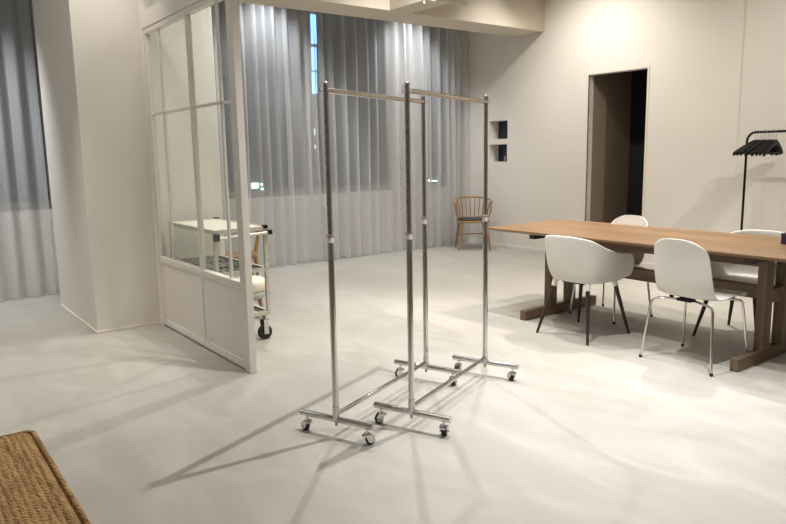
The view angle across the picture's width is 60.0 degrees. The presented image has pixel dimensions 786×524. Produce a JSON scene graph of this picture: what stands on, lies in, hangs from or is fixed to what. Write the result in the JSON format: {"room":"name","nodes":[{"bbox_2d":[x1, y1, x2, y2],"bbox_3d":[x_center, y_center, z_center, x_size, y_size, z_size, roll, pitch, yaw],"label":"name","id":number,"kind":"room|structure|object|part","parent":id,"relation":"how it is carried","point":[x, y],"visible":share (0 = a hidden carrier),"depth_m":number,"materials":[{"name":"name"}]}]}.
{"room":"fashion showroom","nodes":[
{"label":"fashion showroom","id":0,"kind":"room"},
{"bbox_2d":[50,209,59,288],"bbox_3d":[-2.901,-1.603,7.746,10.100,3.600,0.200,-8,11,-36],"label":"wall","id":1,"kind":"structure","parent":0,"point":[51,214],"depth_m":7.29,"materials":[{"name":"paint"}]},
{"bbox_2d":[29,0,51,208],"bbox_3d":[-4.217,-1.699,6.716,1.400,2.440,0.060,-8,11,-36],"label":"window","id":2,"kind":"structure","parent":1,"relation":"in","point":[30,1],"depth_m":7.10,"materials":[{"name":"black metal"}]},
{"bbox_2d":[32,0,225,330],"bbox_3d":[-2.353,-1.339,6.019,1.110,3.600,1.350,-8,11,-36],"label":"wall pillar","id":3,"kind":"structure","parent":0,"point":[89,51],"depth_m":5.51,"materials":[{"name":"paint"}]},
{"bbox_2d":[60,304,160,334],"bbox_3d":[-2.561,0.462,6.114,0.520,0.022,1.360,-8,11,-36],"label":"baseboard","id":4,"kind":"structure","parent":3,"relation":"attached to","point":[61,305],"depth_m":5.62,"materials":[{"name":"beige"}]},
{"bbox_2d":[0,243,785,523],"bbox_3d":[0.748,0.768,4.195,11.200,0.100,10.750,-8,11,-36],"label":"floor","id":5,"kind":"structure","parent":0,"point":[149,424],"depth_m":3.71,"materials":[{"name":"beige concrete"}]},
{"bbox_2d":[0,430,90,523],"bbox_3d":[-1.355,0.953,1.587,1.222,0.429,1.426,-8,11,-36],"label":"bench","id":6,"kind":"object","parent":5,"relation":"on","point":[33,490],"visible":1,"depth_m":2.02,"materials":[{"name":"brown wicker"}]},
{"bbox_2d":[137,0,256,373],"bbox_3d":[-1.440,-0.814,4.843,0.060,2.900,1.724,-8,11,-36],"label":"glass wall","id":7,"kind":"structure","parent":5,"relation":"on","point":[215,310],"depth_m":4.74,"materials":[{"name":"white metal"}]},
{"bbox_3d":[-1.935,-0.908,5.493,0.060,2.900,0.079,-8,11,-36],"label":"post","id":8,"kind":"part","parent":7,"relation":"part of","materials":[{"name":"white wood"}]},
{"bbox_3d":[-1.459,-1.708,4.705,0.048,0.040,1.558,-8,11,-36],"label":"rail","id":9,"kind":"part","parent":7,"relation":"part of","materials":[{"name":"white metal"}]},
{"bbox_3d":[-1.617,0.289,5.284,0.028,0.500,0.850,-8,11,-36],"label":"panel","id":10,"kind":"part","parent":7,"relation":"part of","materials":[{"name":"white metal"}]},
{"bbox_3d":[-1.427,0.059,4.986,0.048,0.040,1.558,-8,11,-36],"label":"sill rail","id":11,"kind":"part","parent":7,"relation":"part of","materials":[{"name":"white wood"}]},
{"bbox_3d":[-1.417,0.589,5.070,0.048,0.033,1.558,-8,11,-36],"label":"rail","id":12,"kind":"part","parent":7,"relation":"part of","materials":[{"name":"white wood"}]},
{"bbox_3d":[-1.157,0.376,4.680,0.028,0.500,0.678,-8,11,-36],"label":"panel","id":13,"kind":"part","parent":7,"relation":"part of","materials":[{"name":"white wood"}]},
{"bbox_3d":[-0.949,-0.720,4.196,0.048,2.900,0.087,-8,11,-36],"label":"post","id":14,"kind":"part","parent":7,"relation":"part of","materials":[{"name":"white metal"}]},
{"bbox_2d":[169,217,271,338],"bbox_3d":[-1.367,0.128,5.361,0.465,0.875,0.979,-8,11,-36],"label":"cart","id":15,"kind":"object","parent":5,"relation":"on","point":[216,226],"visible":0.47,"depth_m":5.15,"materials":[{"name":"beige metal"}]},
{"bbox_3d":[-1.385,-0.282,5.314,0.416,0.030,0.926,-8,11,-36],"label":"shelf frame","id":16,"kind":"part","parent":15,"relation":"part of","materials":[{"name":"beige metal"}]},
{"bbox_3d":[-1.380,0.024,5.363,0.416,0.030,0.926,-8,11,-36],"label":"shelf frame","id":17,"kind":"part","parent":15,"relation":"part of","materials":[{"name":"beige metal"}]},
{"bbox_2d":[183,256,261,271],"bbox_3d":[-1.378,0.023,5.364,0.368,0.014,0.874,-8,11,-36],"label":"wire shelf","id":18,"kind":"object","parent":15,"relation":"attached to","point":[257,268],"depth_m":5.44,"materials":[{"name":"grey metal"}]},
{"bbox_3d":[-1.075,-0.191,4.938,0.411,0.039,0.022,-8,11,-36],"label":"handle","id":19,"kind":"part","parent":15,"relation":"part of","materials":[{"name":"silver metal"}]},
{"bbox_3d":[-1.374,0.350,5.415,0.416,0.030,0.926,-8,11,-36],"label":"shelf frame","id":20,"kind":"part","parent":15,"relation":"part of","materials":[{"name":"beige metal"}]},
{"bbox_2d":[225,231,261,300],"bbox_3d":[-1.545,0.001,6.721,0.528,0.708,0.440,-2,9,-9],"label":"wooden armchair","id":21,"kind":"object","parent":5,"relation":"on","point":[235,254],"visible":0.15,"depth_m":6.78,"materials":[{"name":"brown wood"}]},
{"bbox_3d":[-1.540,-0.066,6.673,0.412,0.036,0.365,-2,9,-9],"label":"seat","id":22,"kind":"part","parent":21,"relation":"part of","materials":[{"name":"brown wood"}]},
{"bbox_3d":[-1.374,-0.006,6.880,0.050,0.665,0.101,1,9,10],"label":"leg","id":23,"kind":"part","parent":21,"relation":"part of","materials":[{"name":"brown wood"}]},
{"bbox_2d":[237,275,264,307],"bbox_3d":[-1.232,0.304,5.890,0.280,0.362,0.280,-8,11,-36],"label":"stool","id":24,"kind":"object","parent":5,"relation":"on","point":[258,281],"visible":0.38,"depth_m":5.80,"materials":[{"name":"beige fabric"}]},
{"bbox_2d":[237,275,264,292],"bbox_3d":[-1.234,0.192,5.872,0.280,0.134,0.280,-8,11,-36],"label":"seat cushion","id":25,"kind":"object","parent":24,"relation":"on","point":[258,281],"depth_m":5.79,"materials":[{"name":"beige fabric"}]},
{"bbox_3d":[-1.232,0.283,5.886,0.256,0.069,0.256,-8,11,-36],"label":"seat","id":26,"kind":"part","parent":24,"relation":"part of","materials":[{"name":"grey"}]},
{"bbox_3d":[-1.133,0.395,5.881,0.075,0.183,0.037,0,9,7],"label":"leg","id":27,"kind":"part","parent":24,"relation":"part of","materials":[{"name":"brown wood"}]},
{"bbox_2d":[299,81,459,443],"bbox_3d":[-0.053,-0.047,3.639,0.436,1.712,1.039,4,10,30],"label":"rack","id":28,"kind":"object","parent":5,"relation":"on","point":[305,424],"visible":0.94,"depth_m":3.38,"materials":[{"name":"silver metal"}]},
{"bbox_3d":[-0.302,-0.469,3.161,0.024,0.705,0.024,4,10,30],"label":"post","id":29,"kind":"part","parent":28,"relation":"part of","materials":[{"name":"silver metal"}]},
{"bbox_3d":[-0.288,0.329,3.288,0.035,0.910,0.034,4,10,30],"label":"post","id":30,"kind":"part","parent":28,"relation":"part of","materials":[{"name":"silver metal"}]},
{"bbox_3d":[-0.040,0.682,3.755,0.025,0.025,0.921,4,10,30],"label":"rail","id":31,"kind":"part","parent":28,"relation":"part of","materials":[{"name":"silver metal"}]},
{"bbox_3d":[0.179,-0.605,3.962,0.024,0.705,0.024,4,10,30],"label":"post","id":32,"kind":"part","parent":28,"relation":"part of","materials":[{"name":"silver metal"}]},
{"bbox_3d":[0.194,0.193,4.089,0.035,0.910,0.034,4,10,30],"label":"post","id":33,"kind":"part","parent":28,"relation":"part of","materials":[{"name":"silver metal"}]},
{"bbox_2d":[373,82,518,434],"bbox_3d":[0.319,-0.065,3.715,0.436,1.712,1.032,4,10,30],"label":"rack","id":34,"kind":"object","parent":5,"relation":"on","point":[444,429],"visible":0.96,"depth_m":3.49,"materials":[{"name":"silver metal"}]},
{"bbox_3d":[0.071,-0.488,3.239,0.024,0.705,0.024,4,10,30],"label":"post","id":35,"kind":"part","parent":34,"relation":"part of","materials":[{"name":"silver metal"}]},
{"bbox_3d":[0.086,0.309,3.366,0.035,0.910,0.034,4,10,30],"label":"post","id":36,"kind":"part","parent":34,"relation":"part of","materials":[{"name":"silver metal"}]},
{"bbox_3d":[0.333,0.663,3.831,0.025,0.025,0.914,4,10,30],"label":"rail","id":37,"kind":"part","parent":34,"relation":"part of","materials":[{"name":"silver metal"}]},
{"bbox_3d":[0.564,0.174,4.162,0.035,0.910,0.034,4,10,30],"label":"post","id":38,"kind":"part","parent":34,"relation":"part of","materials":[{"name":"silver metal"}]},
{"bbox_3d":[0.550,-0.623,4.035,0.024,0.705,0.024,4,10,30],"label":"post","id":39,"kind":"part","parent":34,"relation":"part of","materials":[{"name":"silver metal"}]},
{"bbox_2d":[453,196,492,250],"bbox_3d":[1.147,-0.563,9.836,0.569,0.750,0.513,-1,9,-2],"label":"chair","id":40,"kind":"object","parent":5,"relation":"on","point":[462,220],"visible":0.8,"depth_m":9.82,"materials":[{"name":"brown wood"}]},
{"bbox_3d":[0.949,-0.413,10.011,0.105,0.405,0.035,7,12,43],"label":"leg","id":41,"kind":"part","parent":40,"relation":"part of","materials":[{"name":"brown wood"}]},
{"bbox_3d":[0.962,-0.355,9.645,0.035,0.405,0.105,7,12,42],"label":"leg","id":42,"kind":"part","parent":40,"relation":"part of","materials":[{"name":"brown wood"}]},
{"bbox_2d":[458,217,481,220],"bbox_3d":[1.147,-0.623,9.797,0.437,0.024,0.418,-1,9,-2],"label":"seat cushion","id":43,"kind":"object","parent":40,"relation":"on","point":[459,218],"depth_m":9.69,"materials":[{"name":"black fabric"}]},
{"bbox_3d":[1.148,-0.596,9.801,0.470,0.031,0.450,-1,9,-2],"label":"seat","id":44,"kind":"part","parent":40,"relation":"part of","materials":[{"name":"brown wood"}]},
{"bbox_3d":[1.139,-0.896,9.858,0.569,0.100,0.365,-1,9,-2],"label":"rail","id":45,"kind":"part","parent":40,"relation":"part of","materials":[{"name":"brown wood"}]},
{"bbox_3d":[1.354,-0.364,9.657,0.105,0.405,0.035,7,12,43],"label":"leg","id":46,"kind":"part","parent":40,"relation":"part of","materials":[{"name":"brown wood"}]},
{"bbox_2d":[536,235,633,344],"bbox_3d":[1.445,0.165,5.151,0.522,0.773,0.593,-8,11,-36],"label":"armchair","id":47,"kind":"object","parent":5,"relation":"on","point":[574,260],"visible":1,"depth_m":4.92,"materials":[{"name":"white plastic"}]},
{"bbox_3d":[1.170,0.358,5.212,0.146,0.382,0.032,-1,9,2],"label":"leg","id":48,"kind":"part","parent":47,"relation":"part of","materials":[{"name":"brown wood"}]},
{"bbox_2d":[551,277,558,285],"bbox_3d":[1.234,0.150,5.176,0.058,0.068,0.045,-1,9,0],"label":"socket","id":49,"kind":"object","parent":47,"relation":"attached to","point":[554,282],"depth_m":5.16,"materials":[{"name":"white metal"}]},
{"bbox_3d":[1.501,0.313,5.458,0.033,0.381,0.134,0,9,9],"label":"leg","id":50,"kind":"part","parent":47,"relation":"part of","materials":[{"name":"brown wood"}]},
{"bbox_3d":[1.401,0.402,4.909,0.032,0.382,0.146,1,9,14],"label":"leg","id":51,"kind":"part","parent":47,"relation":"part of","materials":[{"name":"brown wood"}]},
{"bbox_2d":[585,283,590,290],"bbox_3d":[1.413,0.184,4.941,0.045,0.068,0.058,2,9,16],"label":"socket","id":52,"kind":"object","parent":47,"relation":"attached to","point":[587,285],"depth_m":4.92,"materials":[{"name":"white plastic"}]},
{"bbox_3d":[1.732,0.357,5.155,0.134,0.381,0.033,0,9,7],"label":"leg","id":53,"kind":"part","parent":47,"relation":"part of","materials":[{"name":"brown wood"}]},
{"bbox_2d":[569,215,652,323],"bbox_3d":[1.838,0.037,5.715,0.529,0.828,0.527,-7,11,-32],"label":"chair","id":54,"kind":"object","parent":5,"relation":"on","point":[635,220],"visible":0.2,"depth_m":5.75,"materials":[{"name":"white plastic"}]},
{"bbox_3d":[1.626,0.231,5.777,0.246,0.412,0.040,3,10,23],"label":"leg","id":55,"kind":"part","parent":54,"relation":"part of","materials":[{"name":"silver metal"}]},
{"bbox_3d":[1.873,0.199,5.944,0.032,0.412,0.263,-1,9,-2],"label":"leg","id":56,"kind":"part","parent":54,"relation":"part of","materials":[{"name":"silver metal"}]},
{"bbox_3d":[1.782,0.265,5.540,0.040,0.412,0.246,-1,9,1],"label":"leg","id":57,"kind":"part","parent":54,"relation":"part of","materials":[{"name":"silver metal"}]},
{"bbox_3d":[2.038,0.236,5.694,0.263,0.412,0.032,3,10,25],"label":"leg","id":58,"kind":"part","parent":54,"relation":"part of","materials":[{"name":"silver metal"}]},
{"bbox_2d":[488,219,785,371],"bbox_3d":[1.951,0.161,5.188,0.990,0.745,2.490,-8,11,-36],"label":"dining table","id":59,"kind":"object","parent":5,"relation":"on","point":[761,251],"visible":0.75,"depth_m":4.72,"materials":[{"name":"brown wood"}]},
{"bbox_3d":[1.965,-0.117,5.119,0.044,0.114,1.692,-8,11,-36],"label":"rail","id":60,"kind":"part","parent":59,"relation":"part of","materials":[{"name":"brown wood"}]},
{"bbox_2d":[781,232,785,243],"bbox_3d":[2.652,-0.153,4.474,0.124,0.072,0.144,-8,11,-36],"label":"box","id":61,"kind":"object","parent":59,"relation":"on","point":[783,235],"visible":1,"depth_m":4.48,"materials":[{"name":"purple"}]},
{"bbox_2d":[639,238,747,376],"bbox_3d":[1.971,0.239,4.425,0.529,0.828,0.527,-7,11,-33],"label":"chair","id":62,"kind":"object","parent":5,"relation":"on","point":[682,267],"visible":0.99,"depth_m":4.26,"materials":[{"name":"white plastic"}]},
{"bbox_3d":[1.778,0.430,4.504,0.263,0.412,0.032,3,10,24],"label":"leg","id":63,"kind":"part","parent":62,"relation":"part of","materials":[{"name":"silver metal"}]},
{"bbox_3d":[2.031,0.400,4.663,0.040,0.412,0.246,-1,9,0],"label":"leg","id":64,"kind":"part","parent":62,"relation":"part of","materials":[{"name":"silver metal"}]},
{"bbox_3d":[1.876,0.241,4.360,0.060,0.018,0.100,-7,11,-33],"label":"mounting plate","id":65,"kind":"part","parent":62,"relation":"part of","materials":[{"name":"black"}]},
{"bbox_3d":[1.946,0.466,4.257,0.032,0.412,0.263,-1,9,-3],"label":"leg","id":66,"kind":"part","parent":62,"relation":"part of","materials":[{"name":"silver metal"}]},
{"bbox_3d":[2.191,0.434,4.429,0.246,0.412,0.040,3,10,22],"label":"leg","id":67,"kind":"part","parent":62,"relation":"part of","materials":[{"name":"silver metal"}]},
{"bbox_2d":[692,229,783,335],"bbox_3d":[2.574,0.172,4.975,0.523,0.773,0.593,-8,11,-35],"label":"armchair","id":68,"kind":"object","parent":5,"relation":"on","point":[720,270],"visible":0.3,"depth_m":5.13,"materials":[{"name":"white plastic"}]},
{"bbox_3d":[2.294,0.365,5.037,0.134,0.381,0.033,0,9,8],"label":"leg","id":69,"kind":"part","parent":68,"relation":"part of","materials":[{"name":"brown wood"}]},
{"bbox_3d":[2.629,0.321,5.277,0.032,0.382,0.146,1,9,15],"label":"leg","id":70,"kind":"part","parent":68,"relation":"part of","materials":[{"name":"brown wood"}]},
{"bbox_3d":[2.520,0.410,4.730,0.033,0.381,0.134,1,9,10],"label":"leg","id":71,"kind":"part","parent":68,"relation":"part of","materials":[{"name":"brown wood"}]},
{"bbox_2d":[740,130,785,229],"bbox_3d":[3.853,-0.452,6.303,0.412,1.536,1.252,-8,11,-36],"label":"coat rack","id":72,"kind":"object","parent":5,"relation":"on","point":[772,131],"visible":0.44,"depth_m":6.72,"materials":[{"name":"black metal"}]},
{"bbox_2d":[733,130,770,155],"bbox_3d":[3.515,-1.159,6.636,0.470,0.241,0.040,-4,10,-19],"label":"clothes hanger","id":73,"kind":"object","parent":72,"relation":"hanging from","point":[738,149],"visible":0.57,"depth_m":6.58,"materials":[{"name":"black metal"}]},
{"bbox_2d":[736,130,771,155],"bbox_3d":[3.529,-1.156,6.616,0.470,0.241,0.040,-5,10,-23],"label":"clothes hanger","id":74,"kind":"object","parent":72,"relation":"hanging from","point":[740,150],"visible":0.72,"depth_m":6.55,"materials":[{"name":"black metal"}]},
{"bbox_2d":[740,130,773,155],"bbox_3d":[3.542,-1.153,6.596,0.470,0.241,0.040,-5,10,-26],"label":"clothes hanger","id":75,"kind":"object","parent":72,"relation":"hanging from","point":[746,149],"visible":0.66,"depth_m":6.53,"materials":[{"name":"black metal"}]},
{"bbox_2d":[746,130,776,155],"bbox_3d":[3.566,-1.143,6.554,0.471,0.249,0.040,-6,10,-30],"label":"clothes hanger","id":76,"kind":"object","parent":72,"relation":"hanging from","point":[754,147],"visible":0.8,"depth_m":6.48,"materials":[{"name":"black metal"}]},
{"bbox_2d":[751,131,775,156],"bbox_3d":[3.588,-1.145,6.539,0.470,0.241,0.040,-9,12,-33],"label":"clothes hanger","id":77,"kind":"object","parent":72,"relation":"hanging from","point":[763,143],"visible":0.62,"depth_m":6.46,"materials":[{"name":"black plastic"}]},
{"bbox_2d":[755,131,778,155],"bbox_3d":[3.600,-1.141,6.518,0.470,0.241,0.040,-8,12,-38],"label":"clothes hanger","id":78,"kind":"object","parent":72,"relation":"hanging from","point":[767,142],"visible":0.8,"depth_m":6.43,"materials":[{"name":"black plastic"}]},
{"bbox_2d":[759,130,780,155],"bbox_3d":[3.614,-1.139,6.498,0.470,0.241,0.040,-9,12,-40],"label":"clothes hanger","id":79,"kind":"object","parent":72,"relation":"hanging from","point":[771,141],"visible":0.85,"depth_m":6.43,"materials":[{"name":"black plastic"}]},
{"bbox_2d":[762,134,782,156],"bbox_3d":[3.634,-1.133,6.483,0.471,0.250,0.040,-9,12,-42],"label":"clothes hanger","id":80,"kind":"object","parent":72,"relation":"hanging from","point":[775,142],"visible":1,"depth_m":6.43,"materials":[{"name":"black plastic"}]},
{"bbox_2d":[590,71,631,222],"bbox_3d":[2.819,-1.391,8.941,0.800,2.600,0.100,-8,11,-36],"label":"wall","id":81,"kind":"structure","parent":0,"point":[612,92],"depth_m":8.88,"materials":[{"name":"brown paint"}]},
{"bbox_2d":[468,0,785,263],"bbox_3d":[4.162,-1.508,6.341,0.112,3.600,10.550,-8,11,-36],"label":"wall","id":82,"kind":"structure","parent":0,"point":[693,50],"depth_m":7.81,"materials":[{"name":"paint"}]},
{"bbox_2d":[238,0,544,36],"bbox_3d":[-0.089,-3.118,7.638,4.810,0.676,0.490,-8,11,-36],"label":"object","id":83,"kind":"structure","parent":82,"relation":"attached to","point":[513,18],"depth_m":8.12,"materials":[{"name":"beige paint"}]},
{"bbox_2d":[494,144,501,161],"bbox_3d":[1.631,-1.585,9.905,0.090,0.289,0.392,-8,11,-36],"label":"trim","id":84,"kind":"structure","parent":82,"relation":"attached to","point":[496,147],"depth_m":10.04,"materials":[{"name":"paint"}]},
{"bbox_2d":[494,120,507,138],"bbox_3d":[1.627,-1.911,9.851,0.090,0.299,0.398,-8,11,-36],"label":"trim","id":85,"kind":"structure","parent":82,"relation":"attached to","point":[496,123],"depth_m":9.99,"materials":[{"name":"paint"}]},
{"bbox_2d":[498,144,506,161],"bbox_3d":[1.675,-1.591,9.938,0.020,0.289,0.392,-8,11,-36],"label":"trim","id":86,"kind":"structure","parent":82,"relation":"attached to","point":[502,148],"depth_m":10.01,"materials":[{"name":"blue paint"}]},
{"bbox_2d":[499,121,507,138],"bbox_3d":[1.671,-1.917,9.884,0.020,0.299,0.398,-8,11,-36],"label":"trim","id":87,"kind":"structure","parent":82,"relation":"attached to","point":[503,125],"depth_m":9.94,"materials":[{"name":"blue paint"}]},
{"bbox_2d":[469,240,653,267],"bbox_3d":[2.296,-0.103,9.027,0.012,0.050,4.380,-8,11,-36],"label":"baseboard","id":88,"kind":"structure","parent":82,"relation":"attached to","point":[644,264],"depth_m":9.68,"materials":[{"name":"paint"}]},
{"bbox_2d":[583,65,649,265],"bbox_3d":[2.702,-1.150,8.308,0.028,2.328,0.871,-8,11,-36],"label":"trim","id":89,"kind":"structure","parent":82,"relation":"attached to","point":[647,66],"depth_m":8.09,"materials":[{"name":"beige"}]},
{"bbox_2d":[627,69,647,215],"bbox_3d":[3.544,-1.370,8.728,0.100,2.600,1.315,-8,11,-36],"label":"wall","id":90,"kind":"structure","parent":0,"point":[639,77],"depth_m":9.02,"materials":[{"name":"black paint"}]},
{"bbox_3d":[0.682,-2.885,3.614,11.200,0.100,10.750,-8,11,-36],"label":"ceiling","id":91,"kind":"structure","parent":0,"visible":0},
{"bbox_2d":[390,0,458,12],"bbox_3d":[2.733,-2.589,3.987,0.310,0.676,8.800,-8,11,-36],"label":"trim","id":92,"kind":"structure","parent":91,"relation":"attached to","point":[407,6],"depth_m":7.26,"materials":[{"name":"beige paint"}]},
{"bbox_2d":[423,0,467,6],"bbox_3d":[0.158,-2.590,6.669,1.520,0.070,0.048,-8,11,-36],"label":"track light","id":93,"kind":"object","parent":92,"relation":"attached to","point":[464,4],"visible":1,"depth_m":6.98,"materials":[{"name":"beige metal"}]},
{"bbox_3d":[-0.822,-3.563,8.553,4.800,0.054,0.040,-8,11,-36],"label":"trim","id":94,"kind":"structure","parent":91,"relation":"attached to","visible":0},
{"bbox_2d":[211,0,296,270],"bbox_3d":[-1.973,-1.625,7.928,1.739,3.528,0.196,-8,11,-36],"label":"sheer curtain","id":95,"kind":"object","parent":94,"relation":"hanging from","point":[262,37],"visible":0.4,"depth_m":8.23,"materials":[{"name":"white fabric"}]},
{"bbox_2d":[281,8,406,262],"bbox_3d":[-0.578,-1.818,8.988,1.913,3.528,0.193,-8,11,-36],"label":"sheer curtain","id":96,"kind":"object","parent":94,"relation":"hanging from","point":[368,159],"visible":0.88,"depth_m":8.98,"materials":[{"name":"white fabric"}]},
{"bbox_2d":[404,23,468,248],"bbox_3d":[0.637,-1.981,9.872,1.210,3.528,0.202,-8,11,-36],"label":"sheer curtain","id":97,"kind":"object","parent":94,"relation":"hanging from","point":[437,59],"visible":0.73,"depth_m":9.91,"materials":[{"name":"white fabric"}]},
{"bbox_3d":[-5.184,-2.970,5.313,3.870,0.054,0.040,-8,11,-36],"label":"trim","id":98,"kind":"structure","parent":91,"relation":"attached to","visible":0},
{"bbox_2d":[0,0,57,301],"bbox_3d":[-4.718,-1.253,5.903,3.000,3.528,0.206,-8,11,-36],"label":"sheer curtain","id":99,"kind":"object","parent":98,"relation":"hanging from","point":[27,262],"visible":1,"depth_m":6.74,"materials":[{"name":"white fabric"}]}
]}

